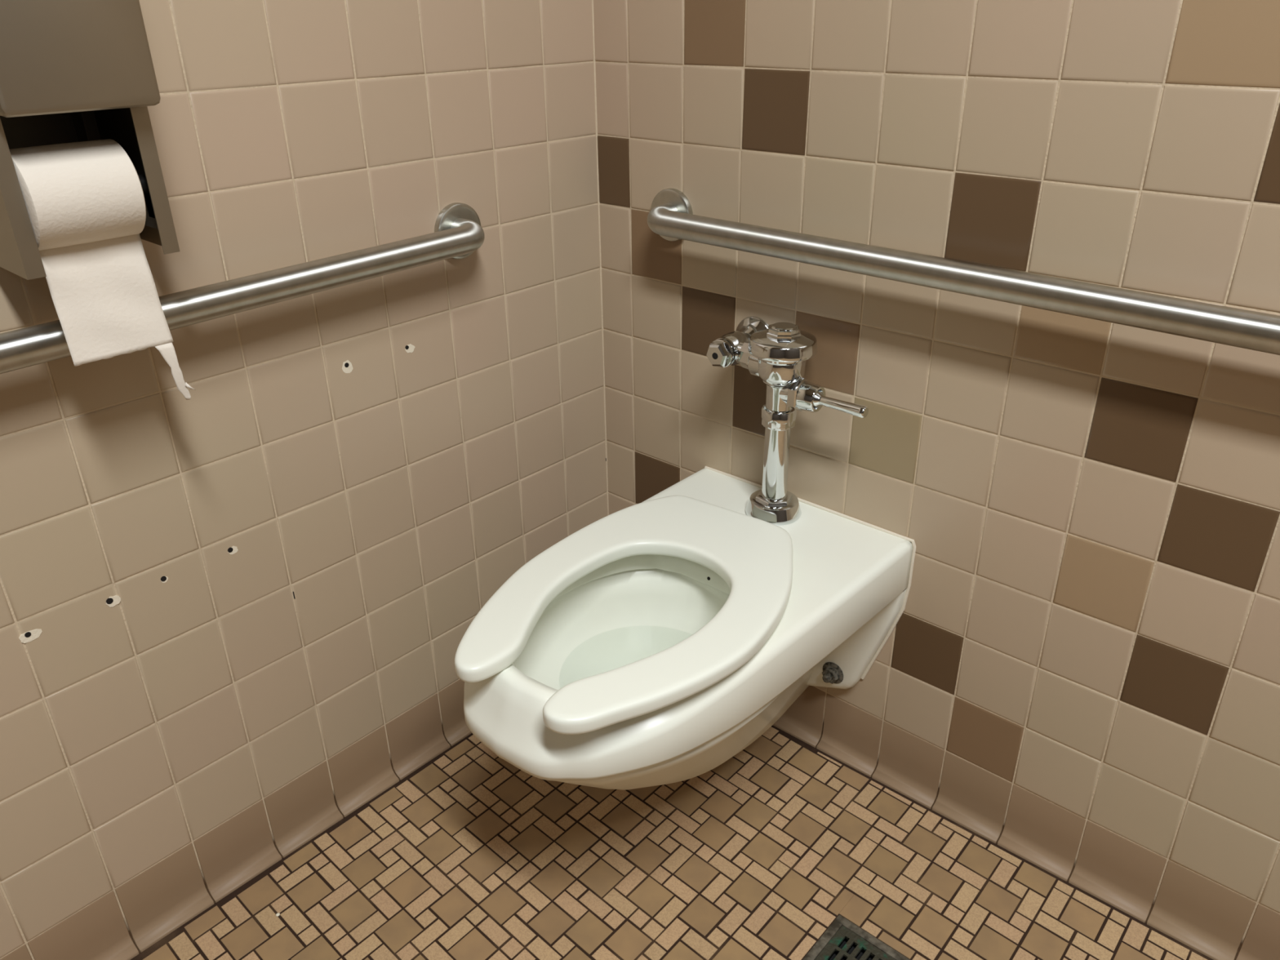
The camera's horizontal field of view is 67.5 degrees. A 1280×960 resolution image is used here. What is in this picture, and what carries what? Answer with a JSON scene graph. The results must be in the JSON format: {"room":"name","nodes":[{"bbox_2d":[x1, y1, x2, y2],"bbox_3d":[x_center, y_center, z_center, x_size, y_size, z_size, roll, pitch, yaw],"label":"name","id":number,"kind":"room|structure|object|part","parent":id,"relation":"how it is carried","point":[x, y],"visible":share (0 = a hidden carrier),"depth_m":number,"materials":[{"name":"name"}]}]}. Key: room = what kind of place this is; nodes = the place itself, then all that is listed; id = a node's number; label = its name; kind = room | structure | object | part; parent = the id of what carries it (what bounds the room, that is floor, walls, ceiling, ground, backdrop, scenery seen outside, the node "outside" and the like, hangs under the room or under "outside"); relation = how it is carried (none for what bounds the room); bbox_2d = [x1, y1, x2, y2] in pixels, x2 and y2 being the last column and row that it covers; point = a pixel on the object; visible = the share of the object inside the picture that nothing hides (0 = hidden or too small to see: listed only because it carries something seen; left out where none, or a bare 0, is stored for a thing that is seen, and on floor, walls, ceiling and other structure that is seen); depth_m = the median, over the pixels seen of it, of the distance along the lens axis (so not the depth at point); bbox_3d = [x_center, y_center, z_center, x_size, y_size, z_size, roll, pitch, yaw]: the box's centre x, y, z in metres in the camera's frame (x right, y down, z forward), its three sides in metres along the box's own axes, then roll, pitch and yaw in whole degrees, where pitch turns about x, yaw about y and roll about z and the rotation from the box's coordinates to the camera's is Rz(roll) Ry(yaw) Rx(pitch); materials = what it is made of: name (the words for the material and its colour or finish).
{"room":"public restroom","nodes":[
{"label":"public restroom","id":0,"kind":"room"},
{"bbox_2d":[0,0,607,959],"bbox_3d":[-1.199,-0.460,0.190,0.022,3.052,3.400,21,34,37],"label":"wall","id":1,"kind":"structure","parent":0,"point":[235,615],"depth_m":1.31,"materials":[{"name":"beige tile"}]},
{"bbox_2d":[0,0,179,279],"bbox_3d":[-0.566,-0.410,0.894,0.149,0.406,0.150,21,34,37],"label":"dispenser","id":2,"kind":"object","parent":1,"relation":"attached to","point":[71,71],"visible":0.65,"depth_m":0.88,"materials":[{"name":"metal"}]},
{"bbox_3d":[-0.617,-0.428,0.932,0.017,0.406,0.143,21,34,37],"label":"plate","id":3,"kind":"part","parent":2,"relation":"part of","materials":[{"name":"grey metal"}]},
{"bbox_3d":[-0.578,-0.387,0.915,0.118,0.346,0.147,21,34,37],"label":"frame","id":4,"kind":"part","parent":2,"relation":"part of","materials":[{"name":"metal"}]},
{"bbox_2d":[9,138,195,399],"bbox_3d":[-0.556,-0.203,0.987,0.094,0.272,0.111,21,34,37],"label":"toilet paper roll","id":5,"kind":"object","parent":2,"relation":"hanging from","point":[85,202],"visible":0.96,"depth_m":0.95,"materials":[{"name":"beige paper"}]},
{"bbox_2d":[0,202,484,373],"bbox_3d":[-0.596,-0.166,1.037,0.074,0.098,1.148,21,34,37],"label":"grab bar","id":6,"kind":"object","parent":1,"relation":"attached to","point":[459,233],"visible":0.94,"depth_m":1.16,"materials":[{"name":"metal"}]},
{"bbox_2d":[591,0,608,515],"bbox_3d":[-0.077,-1.044,1.325,0.004,3.050,0.004,21,34,37],"label":"trim","id":7,"kind":"structure","parent":1,"relation":"attached to","point":[594,61],"depth_m":1.64,"materials":[{"name":"beige tile"}]},
{"bbox_2d":[130,724,1213,959],"bbox_3d":[0.010,1.364,-0.077,3.200,0.004,3.400,21,34,37],"label":"floor","id":8,"kind":"structure","parent":0,"point":[471,855],"depth_m":1.44,"materials":[{"name":"tile"}]},
{"bbox_2d":[802,914,909,959],"bbox_3d":[0.294,0.702,1.300,0.152,0.062,0.152,21,34,37],"label":"floor drain","id":9,"kind":"object","parent":8,"relation":"in","point":[843,940],"visible":1,"depth_m":1.34,"materials":[{"name":"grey metal"}]},
{"bbox_2d":[593,0,1279,959],"bbox_3d":[1.115,-0.578,0.366,3.200,3.052,0.022,21,34,37],"label":"wall","id":10,"kind":"structure","parent":0,"point":[1078,672],"depth_m":1.27,"materials":[{"name":"beige tile"}]},
{"bbox_2d":[454,466,915,790],"bbox_3d":[0.045,0.300,1.402,0.405,0.402,0.657,21,34,37],"label":"toilet","id":11,"kind":"object","parent":10,"relation":"attached to","point":[653,643],"visible":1,"depth_m":1.31,"materials":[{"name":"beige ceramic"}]},
{"bbox_3d":[0.004,0.155,1.271,0.363,0.023,0.526,21,34,37],"label":"seat","id":12,"kind":"part","parent":11,"relation":"part of","materials":[{"name":"white plastic"}]},
{"bbox_2d":[706,315,868,525],"bbox_3d":[0.217,-0.085,1.441,0.270,0.304,0.110,21,34,37],"label":"valve","id":13,"kind":"object","parent":11,"relation":"on","point":[777,353],"visible":1,"depth_m":1.41,"materials":[{"name":"silver metal"}]},
{"bbox_2d":[786,377,825,412],"bbox_3d":[0.242,-0.122,1.390,0.040,0.052,0.045,21,34,37],"label":"nut","id":14,"kind":"object","parent":13,"relation":"attached to","point":[803,394],"depth_m":1.38,"materials":[{"name":"silver metal"}]},
{"bbox_3d":[0.281,-0.106,1.358,0.088,0.024,0.024,21,34,37],"label":"handle","id":15,"kind":"part","parent":13,"relation":"part of","materials":[{"name":"silver metal"}]},
{"bbox_2d":[647,187,1279,355],"bbox_3d":[0.427,-0.248,1.175,1.148,0.092,0.074,21,34,37],"label":"grab bar","id":16,"kind":"object","parent":10,"relation":"attached to","point":[671,216],"visible":1,"depth_m":1.15,"materials":[{"name":"metal"}]}
]}

